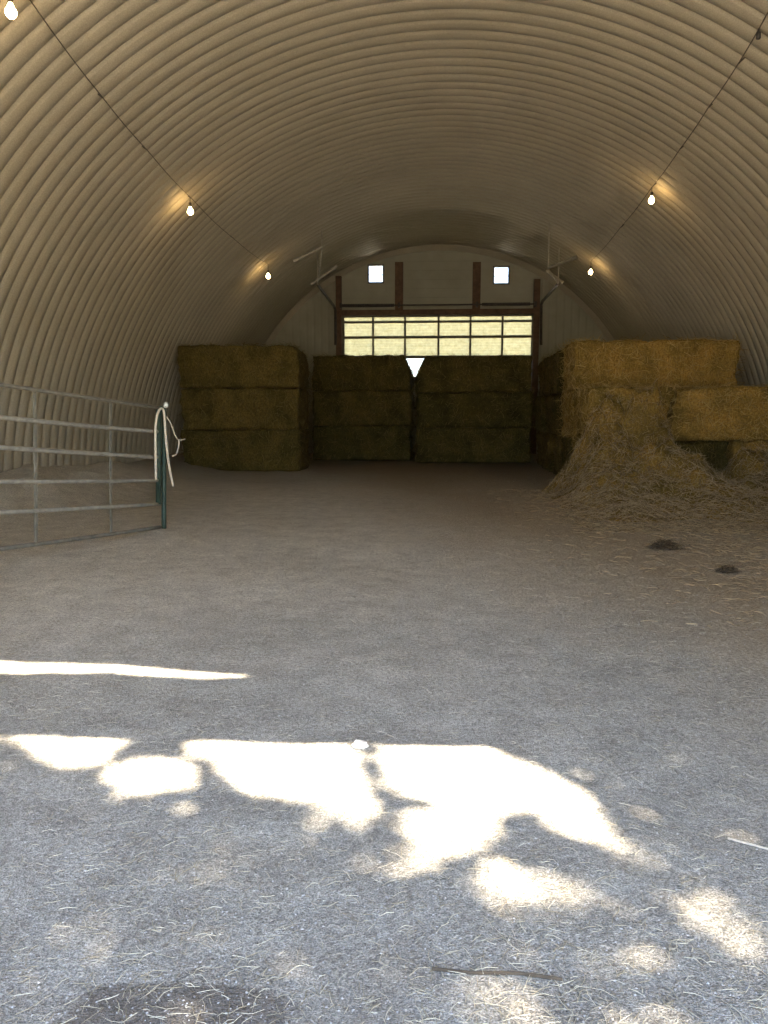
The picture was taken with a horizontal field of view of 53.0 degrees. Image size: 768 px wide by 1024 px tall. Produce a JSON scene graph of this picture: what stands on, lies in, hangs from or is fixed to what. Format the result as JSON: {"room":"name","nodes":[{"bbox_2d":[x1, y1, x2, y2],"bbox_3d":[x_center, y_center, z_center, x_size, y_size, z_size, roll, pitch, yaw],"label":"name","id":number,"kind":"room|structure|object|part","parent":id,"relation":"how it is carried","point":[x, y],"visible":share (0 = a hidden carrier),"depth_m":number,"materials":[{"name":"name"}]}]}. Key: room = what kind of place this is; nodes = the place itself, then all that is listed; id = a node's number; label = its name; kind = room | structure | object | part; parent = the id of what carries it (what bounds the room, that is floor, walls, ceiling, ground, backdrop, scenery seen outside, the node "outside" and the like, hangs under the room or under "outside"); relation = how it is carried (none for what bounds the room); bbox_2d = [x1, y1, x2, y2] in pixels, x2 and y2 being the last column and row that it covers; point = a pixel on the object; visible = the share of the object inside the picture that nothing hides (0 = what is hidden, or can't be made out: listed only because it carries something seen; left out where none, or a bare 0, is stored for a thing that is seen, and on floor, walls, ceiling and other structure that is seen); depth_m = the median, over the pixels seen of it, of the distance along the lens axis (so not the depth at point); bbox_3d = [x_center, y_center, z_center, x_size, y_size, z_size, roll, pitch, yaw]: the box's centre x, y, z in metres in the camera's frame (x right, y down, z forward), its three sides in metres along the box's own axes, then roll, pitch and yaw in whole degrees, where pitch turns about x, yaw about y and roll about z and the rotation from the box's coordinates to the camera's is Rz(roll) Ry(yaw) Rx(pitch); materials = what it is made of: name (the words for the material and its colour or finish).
{"room":"hay barn","nodes":[
{"label":"hay barn","id":0,"kind":"room"},
{"bbox_2d":[0,452,767,1023],"bbox_3d":[0.833,-0.523,12.238,12.700,0.551,22.963,1,7,4],"label":"floor","id":1,"kind":"structure","parent":0,"point":[194,485],"depth_m":2.98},
{"bbox_2d":[0,383,168,550],"bbox_3d":[-3.012,-0.408,6.810,0.059,1.665,3.882,2,8,18],"label":"gate","id":2,"kind":"object","parent":1,"relation":"on","point":[160,497],"visible":0.98,"depth_m":7.28,"materials":[{"name":"metal"}]},
{"bbox_3d":[-2.444,-0.487,8.553,0.052,1.374,0.136,2,8,18],"label":"post","id":3,"kind":"part","parent":2,"relation":"part of","materials":[{"name":"silver metal"}]},
{"bbox_2d":[154,407,173,485],"bbox_3d":[-2.419,-0.704,8.421,0.050,0.873,0.307,3,8,21],"label":"rope","id":4,"kind":"object","parent":2,"relation":"hanging from","point":[161,408],"visible":1,"depth_m":8.40,"materials":[{"name":"white fabric"}]},
{"bbox_2d":[166,416,184,456],"bbox_3d":[-2.316,-0.853,8.624,0.046,0.452,0.314,3,8,23],"label":"twine","id":5,"kind":"object","parent":2,"relation":"hanging from","point":[179,440],"visible":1,"depth_m":8.61,"materials":[{"name":"beige fabric"}]},
{"bbox_2d":[180,426,311,471],"bbox_3d":[-3.031,-1.450,17.101,2.916,1.018,1.533,1,7,4],"label":"hay bale","id":6,"kind":"object","parent":1,"relation":"on","point":[265,450],"visible":0.8,"depth_m":16.53,"materials":[{"name":"yellow plant"}]},
{"bbox_2d":[177,383,312,429],"bbox_3d":[-3.035,-2.352,17.001,2.807,1.057,1.503,1,7,4],"label":"hay bale","id":7,"kind":"object","parent":6,"relation":"on","point":[225,408],"visible":0.91,"depth_m":16.41,"materials":[{"name":"yellow plant"}]},
{"bbox_2d":[175,341,311,388],"bbox_3d":[-3.042,-3.229,16.843,2.878,1.062,1.527,0,7,4],"label":"hay bale","id":8,"kind":"object","parent":7,"relation":"on","point":[286,366],"visible":0.97,"depth_m":16.28,"materials":[{"name":"yellow plant"}]},
{"bbox_2d":[351,740,367,749],"bbox_3d":[-0.094,0.909,3.013,0.069,0.031,0.050,1,7,4],"label":"stone","id":9,"kind":"object","parent":1,"relation":"on","point":[357,744],"visible":1,"depth_m":3.00,"materials":[{"name":"white stone"}]},
{"bbox_2d":[310,421,415,460],"bbox_3d":[-0.542,-1.929,20.420,2.860,1.062,1.470,1,7,5],"label":"hay bale","id":10,"kind":"object","parent":1,"relation":"on","point":[349,443],"visible":0.83,"depth_m":19.85,"materials":[{"name":"yellow plant"}]},
{"bbox_2d":[309,386,415,425],"bbox_3d":[-0.525,-2.803,20.268,2.792,1.056,1.513,1,7,4],"label":"hay bale","id":11,"kind":"object","parent":10,"relation":"on","point":[332,407],"visible":0.94,"depth_m":19.71,"materials":[{"name":"yellow plant"}]},
{"bbox_2d":[308,352,415,390],"bbox_3d":[-0.533,-3.687,20.202,2.856,1.045,1.530,1,7,4],"label":"hay bale","id":12,"kind":"object","parent":11,"relation":"on","point":[345,372],"visible":0.93,"depth_m":19.63,"materials":[{"name":"yellow plant"}]},
{"bbox_2d":[0,465,767,1023],"bbox_3d":[0.621,-0.062,8.703,11.921,0.539,15.057,1,7,4],"label":"straw","id":13,"kind":"object","parent":1,"relation":"on","point":[254,808],"visible":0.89,"depth_m":2.11,"materials":[{"name":"beige plant"}]},
{"bbox_2d":[0,560,767,1023],"bbox_3d":[0.258,0.792,4.009,7.798,0.060,5.393,1,7,4],"label":"gravel","id":14,"kind":"object","parent":1,"relation":"on","point":[171,970],"visible":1,"depth_m":2.17,"materials":[{"name":"gravel"}]},
{"bbox_2d":[410,424,534,463],"bbox_3d":[2.184,-1.758,19.166,3.086,1.010,1.470,1,7,4],"label":"hay bale","id":15,"kind":"object","parent":1,"relation":"on","point":[447,444],"visible":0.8,"depth_m":18.59,"materials":[{"name":"yellow plant"}]},
{"bbox_2d":[415,387,534,427],"bbox_3d":[2.207,-2.590,19.032,3.035,1.004,1.539,0,7,4],"label":"hay bale","id":16,"kind":"object","parent":15,"relation":"on","point":[438,409],"visible":0.93,"depth_m":18.49,"materials":[{"name":"yellow plant"}]},
{"bbox_2d":[413,353,534,392],"bbox_3d":[2.169,-3.424,18.899,2.993,1.002,1.511,0,7,3],"label":"hay bale","id":17,"kind":"object","parent":16,"relation":"on","point":[452,374],"visible":0.95,"depth_m":18.32,"materials":[{"name":"green plant"}]},
{"bbox_2d":[432,967,561,980],"bbox_3d":[0.260,1.070,1.783,0.299,0.020,0.014,1,7,8],"label":"twig","id":18,"kind":"object","parent":1,"relation":"on","point":[433,968],"visible":1,"depth_m":1.78,"materials":[{"name":"brown wood"}]},
{"bbox_2d":[534,431,543,464],"bbox_3d":[5.017,-1.549,17.919,3.027,0.953,1.503,1,7,4],"label":"hay bale","id":19,"kind":"object","parent":1,"relation":"on","point":[539,438],"visible":0.12,"depth_m":18.00,"materials":[{"name":"yellow plant"}]},
{"bbox_3d":[4.962,-2.331,17.849,3.141,0.917,1.533,0,7,3],"label":"hay bale","id":20,"kind":"object","parent":19,"relation":"on","visible":0},
{"bbox_2d":[536,358,544,395],"bbox_3d":[5.019,-3.141,17.712,3.027,0.953,1.503,1,7,4],"label":"hay bale","id":21,"kind":"object","parent":20,"relation":"on","point":[541,366],"visible":0.08,"depth_m":17.87,"materials":[{"name":"yellow plant"}]},
{"bbox_2d":[539,430,553,471],"bbox_3d":[4.915,-1.355,16.672,3.141,0.924,1.533,0,7,4],"label":"hay bale","id":22,"kind":"object","parent":1,"relation":"on","point":[547,457],"visible":0.12,"depth_m":16.59,"materials":[{"name":"yellow plant"}]},
{"bbox_3d":[4.967,-2.178,16.589,3.027,0.959,1.503,0,7,3],"label":"hay bale","id":23,"kind":"object","parent":22,"relation":"on","visible":0},
{"bbox_2d":[538,354,552,395],"bbox_3d":[4.889,-2.959,16.465,3.141,0.924,1.533,0,7,4],"label":"hay bale","id":24,"kind":"object","parent":23,"relation":"on","point":[546,391],"visible":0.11,"depth_m":16.47,"materials":[{"name":"yellow plant"}]},
{"bbox_2d":[549,428,562,474],"bbox_3d":[4.846,-1.189,15.349,3.027,0.965,1.503,0,7,3],"label":"hay bale","id":25,"kind":"object","parent":1,"relation":"on","point":[557,446],"visible":0.12,"depth_m":15.44,"materials":[{"name":"yellow plant"}]},
{"bbox_2d":[548,394,562,434],"bbox_3d":[4.855,-1.982,15.274,3.141,0.929,1.533,0,7,4],"label":"hay bale","id":26,"kind":"object","parent":25,"relation":"on","point":[555,408],"visible":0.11,"depth_m":15.43,"materials":[{"name":"yellow plant"}]},
{"bbox_2d":[547,346,565,394],"bbox_3d":[4.764,-2.803,15.146,3.027,0.965,1.503,1,7,4],"label":"hay bale","id":27,"kind":"object","parent":26,"relation":"on","point":[556,359],"visible":0.16,"depth_m":14.99,"materials":[{"name":"yellow plant"}]},
{"bbox_2d":[554,432,577,476],"bbox_3d":[4.737,-1.006,14.102,3.141,0.959,1.533,1,7,4],"label":"hay bale","id":28,"kind":"object","parent":1,"relation":"on","point":[566,442],"visible":0.09,"depth_m":14.23,"materials":[{"name":"yellow plant"}]},
{"bbox_2d":[556,384,737,437],"bbox_3d":[4.718,-1.847,13.979,3.117,0.981,1.500,0,7,4],"label":"hay bale","id":29,"kind":"object","parent":28,"relation":"on","point":[567,408],"visible":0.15,"depth_m":13.96,"materials":[{"name":"plant"}]},
{"bbox_2d":[556,332,744,391],"bbox_3d":[4.751,-2.682,13.890,3.117,0.981,1.500,0,7,3],"label":"hay bale","id":30,"kind":"object","parent":29,"relation":"on","point":[702,361],"visible":0.91,"depth_m":13.31,"materials":[{"name":"plant"}]},
{"bbox_2d":[568,436,580,456],"bbox_3d":[3.791,-0.857,12.804,1.338,1.004,1.578,1,7,4],"label":"hay bale","id":31,"kind":"object","parent":1,"relation":"on","point":[574,441],"visible":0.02,"depth_m":13.30,"materials":[{"name":"plant"}]},
{"bbox_2d":[568,381,675,440],"bbox_3d":[3.901,-1.682,12.714,1.592,0.974,1.525,1,7,4],"label":"hay bale","id":32,"kind":"object","parent":31,"relation":"on","point":[586,399],"visible":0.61,"depth_m":12.16,"materials":[{"name":"plant"}]},
{"bbox_2d":[488,489,767,634],"bbox_3d":[4.016,0.185,8.592,5.345,0.071,8.694,1,7,4],"label":"straw","id":33,"kind":"object","parent":1,"relation":"on","point":[531,490],"visible":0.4,"depth_m":7.42,"materials":[{"name":"beige plant"}]},
{"bbox_2d":[532,377,767,534],"bbox_3d":[4.539,-0.917,10.188,4.804,1.894,4.550,1,7,4],"label":"hay","id":34,"kind":"object","parent":33,"relation":"on","point":[628,466],"visible":0.99,"depth_m":10.78,"materials":[{"name":"yellow plant"}]},
{"bbox_2d":[644,538,686,549],"bbox_3d":[2.674,0.297,7.298,0.376,0.105,0.325,5,9,33],"label":"tuft","id":35,"kind":"object","parent":1,"relation":"on","point":[667,544],"visible":1,"depth_m":7.27,"materials":[{"name":"plant"}]},
{"bbox_2d":[675,440,731,472],"bbox_3d":[4.920,-0.856,12.840,1.440,0.992,1.531,1,7,4],"label":"hay bale","id":36,"kind":"object","parent":1,"relation":"on","point":[715,450],"visible":0.23,"depth_m":12.21,"materials":[{"name":"yellow plant"}]},
{"bbox_2d":[658,381,767,440],"bbox_3d":[5.339,-1.666,12.594,1.837,0.974,1.527,1,7,4],"label":"hay bale","id":37,"kind":"object","parent":36,"relation":"on","point":[723,412],"visible":0.77,"depth_m":12.05,"materials":[{"name":"plant"}]},
{"bbox_2d":[714,564,741,573],"bbox_3d":[2.822,0.462,6.297,0.204,0.057,0.193,-5,9,-31],"label":"tuft","id":38,"kind":"object","parent":1,"relation":"on","point":[724,569],"visible":1,"depth_m":6.28,"materials":[{"name":"plant"}]},
{"bbox_2d":[724,432,767,465],"bbox_3d":[5.876,-0.839,12.664,0.836,1.004,1.568,1,7,4],"label":"hay bale","id":39,"kind":"object","parent":1,"relation":"on","point":[735,445],"visible":0.23,"depth_m":12.07,"materials":[{"name":"plant"}]},
{"bbox_2d":[728,837,767,849],"bbox_3d":[1.102,1.005,2.333,0.114,0.015,0.009,6,9,38],"label":"stalk","id":40,"kind":"object","parent":1,"relation":"on","point":[732,839],"visible":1,"depth_m":2.33,"materials":[{"name":"beige plant"}]},
{"bbox_2d":[0,0,767,472],"bbox_3d":[0.840,-3.351,11.967,12.568,6.284,23.056,1,7,4],"label":"ceiling","id":41,"kind":"structure","parent":0,"point":[376,127],"depth_m":11.58,"materials":[{"name":"metal"}]},
{"bbox_2d":[5,0,269,278],"bbox_3d":[-3.150,-4.632,9.375,0.313,0.649,17.116,0,7,2],"label":"string lights","id":42,"kind":"object","parent":41,"relation":"hanging from","point":[10,11],"visible":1,"depth_m":8.25,"materials":[{"name":"rubber"}]},
{"bbox_2d":[5,0,16,18],"bbox_3d":[-3.163,-4.336,6.516,0.096,0.302,0.094,1,7,4],"label":"bulb","id":43,"kind":"object","parent":42,"relation":"attached to","point":[10,11],"depth_m":6.50,"materials":[{"name":"beige glass"}]},
{"bbox_2d":[187,202,192,214],"bbox_3d":[-3.077,-4.857,12.224,0.096,0.275,0.094,1,7,4],"label":"bulb","id":44,"kind":"object","parent":42,"relation":"attached to","point":[190,211],"depth_m":12.20,"materials":[{"name":"beige glass"}]},
{"bbox_2d":[293,231,337,344],"bbox_3d":[-1.468,-5.821,20.580,0.735,2.261,4.785,1,7,8],"label":"door track","id":45,"kind":"object","parent":41,"relation":"hanging from","point":[296,259],"visible":1,"depth_m":19.89,"materials":[{"name":"metal"}]},
{"bbox_3d":[-1.572,-5.455,21.494,0.090,1.299,3.123,1,7,5],"label":"rail","id":46,"kind":"part","parent":45,"relation":"part of","materials":[{"name":"metal"}]},
{"bbox_2d":[540,223,577,344],"bbox_3d":[4.301,-5.801,20.212,0.688,2.389,4.770,1,7,4],"label":"door track","id":47,"kind":"object","parent":41,"relation":"hanging from","point":[558,280],"visible":1,"depth_m":19.50,"materials":[{"name":"metal"}]},
{"bbox_3d":[4.504,-5.363,21.088,0.111,1.294,3.121,1,7,4],"label":"rail","id":48,"kind":"part","parent":47,"relation":"part of","materials":[{"name":"metal"}]},
{"bbox_2d":[589,12,767,274],"bbox_3d":[4.095,-4.902,9.487,0.262,0.710,18.393,1,7,6],"label":"string lights","id":49,"kind":"object","parent":41,"relation":"hanging from","point":[758,33],"visible":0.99,"depth_m":10.14,"materials":[{"name":"rubber"}]},
{"bbox_2d":[648,190,653,203],"bbox_3d":[4.447,-5.259,12.793,0.096,0.269,0.094,1,7,4],"label":"bulb","id":50,"kind":"object","parent":49,"relation":"attached to","point":[651,200],"depth_m":12.77,"materials":[{"name":"beige glass"}]},
{"bbox_2d":[756,29,760,39],"bbox_3d":[3.828,-4.886,7.870,0.046,0.098,0.045,1,7,4],"label":"socket","id":51,"kind":"object","parent":49,"relation":"attached to","point":[758,35],"depth_m":7.86,"materials":[{"name":"plastic"}]},
{"bbox_2d":[270,250,607,453],"bbox_3d":[1.611,-4.778,23.183,12.500,6.305,0.120,1,7,4],"label":"wall","id":52,"kind":"structure","parent":0,"point":[429,277],"depth_m":22.86,"materials":[{"name":"metal"}]},
{"bbox_2d":[335,276,341,354],"bbox_3d":[-1.355,-4.391,23.293,0.164,5.309,0.155,1,7,4],"label":"trim","id":53,"kind":"structure","parent":52,"relation":"attached to","point":[338,279],"depth_m":23.03,"materials":[{"name":"brown wood"}]},
{"bbox_2d":[368,264,383,283],"bbox_3d":[-0.244,-7.096,22.969,0.483,0.546,0.120,1,7,4],"label":"window","id":54,"kind":"structure","parent":52,"relation":"in","point":[368,264],"depth_m":22.90,"materials":[{"name":"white glass"}]},
{"bbox_2d":[395,262,402,310],"bbox_3d":[0.447,-6.681,22.872,0.236,1.418,0.155,1,7,4],"label":"trim","id":55,"kind":"structure","parent":52,"relation":"attached to","point":[398,265],"depth_m":22.79,"materials":[{"name":"brown wood"}]},
{"bbox_2d":[342,314,532,452],"bbox_3d":[1.594,-3.812,23.289,5.790,4.201,0.080,1,7,4],"label":"door","id":56,"kind":"structure","parent":52,"relation":"in","point":[416,336],"depth_m":23.10,"materials":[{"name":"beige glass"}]},
{"bbox_3d":[1.595,-2.915,23.421,5.790,2.289,0.030,1,7,4],"label":"panel","id":57,"kind":"part","parent":56,"relation":"part of","materials":[{"name":"paint"}]},
{"bbox_3d":[1.595,-4.957,23.155,5.790,0.589,0.008,1,7,4],"label":"panel","id":58,"kind":"part","parent":56,"relation":"part of","materials":[{"name":"beige plastic"}]},
{"bbox_3d":[1.595,-5.472,23.088,5.790,0.451,0.008,1,7,4],"label":"panel","id":59,"kind":"part","parent":56,"relation":"part of","materials":[{"name":"beige plastic"}]},
{"bbox_3d":[1.595,-5.791,23.046,5.790,0.192,0.008,1,7,4],"label":"panel","id":60,"kind":"part","parent":56,"relation":"part of","materials":[{"name":"beige plastic"}]},
{"bbox_2d":[341,308,533,315],"bbox_3d":[1.586,-5.945,22.899,5.830,0.150,0.135,1,7,4],"label":"trim","id":61,"kind":"structure","parent":52,"relation":"attached to","point":[519,310],"depth_m":22.85,"materials":[{"name":"brown wood"}]},
{"bbox_2d":[340,301,536,308],"bbox_3d":[1.576,-6.111,22.721,5.790,0.140,0.145,1,7,4],"label":"shaft","id":62,"kind":"object","parent":52,"relation":"attached to","point":[535,302],"visible":1,"depth_m":22.70,"materials":[{"name":"metal"}]},
{"bbox_2d":[265,244,614,345],"bbox_3d":[1.602,-4.763,23.044,12.460,6.230,0.160,1,7,4],"label":"trim","id":63,"kind":"structure","parent":52,"relation":"attached to","point":[443,247],"depth_m":22.65,"materials":[{"name":"metal"}]},
{"bbox_2d":[472,262,480,310],"bbox_3d":[2.730,-6.647,22.719,0.233,1.389,0.155,1,7,4],"label":"trim","id":64,"kind":"structure","parent":52,"relation":"attached to","point":[476,284],"depth_m":22.64,"materials":[{"name":"brown wood"}]},
{"bbox_2d":[493,266,509,284],"bbox_3d":[3.459,-6.985,22.729,0.484,0.527,0.120,1,7,4],"label":"window","id":65,"kind":"structure","parent":52,"relation":"in","point":[508,267],"depth_m":22.68,"materials":[{"name":"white glass"}]},
{"bbox_2d":[530,279,540,453],"bbox_3d":[4.492,-4.264,22.907,0.174,5.156,0.155,1,7,4],"label":"trim","id":66,"kind":"structure","parent":52,"relation":"attached to","point":[536,316],"depth_m":22.77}
]}

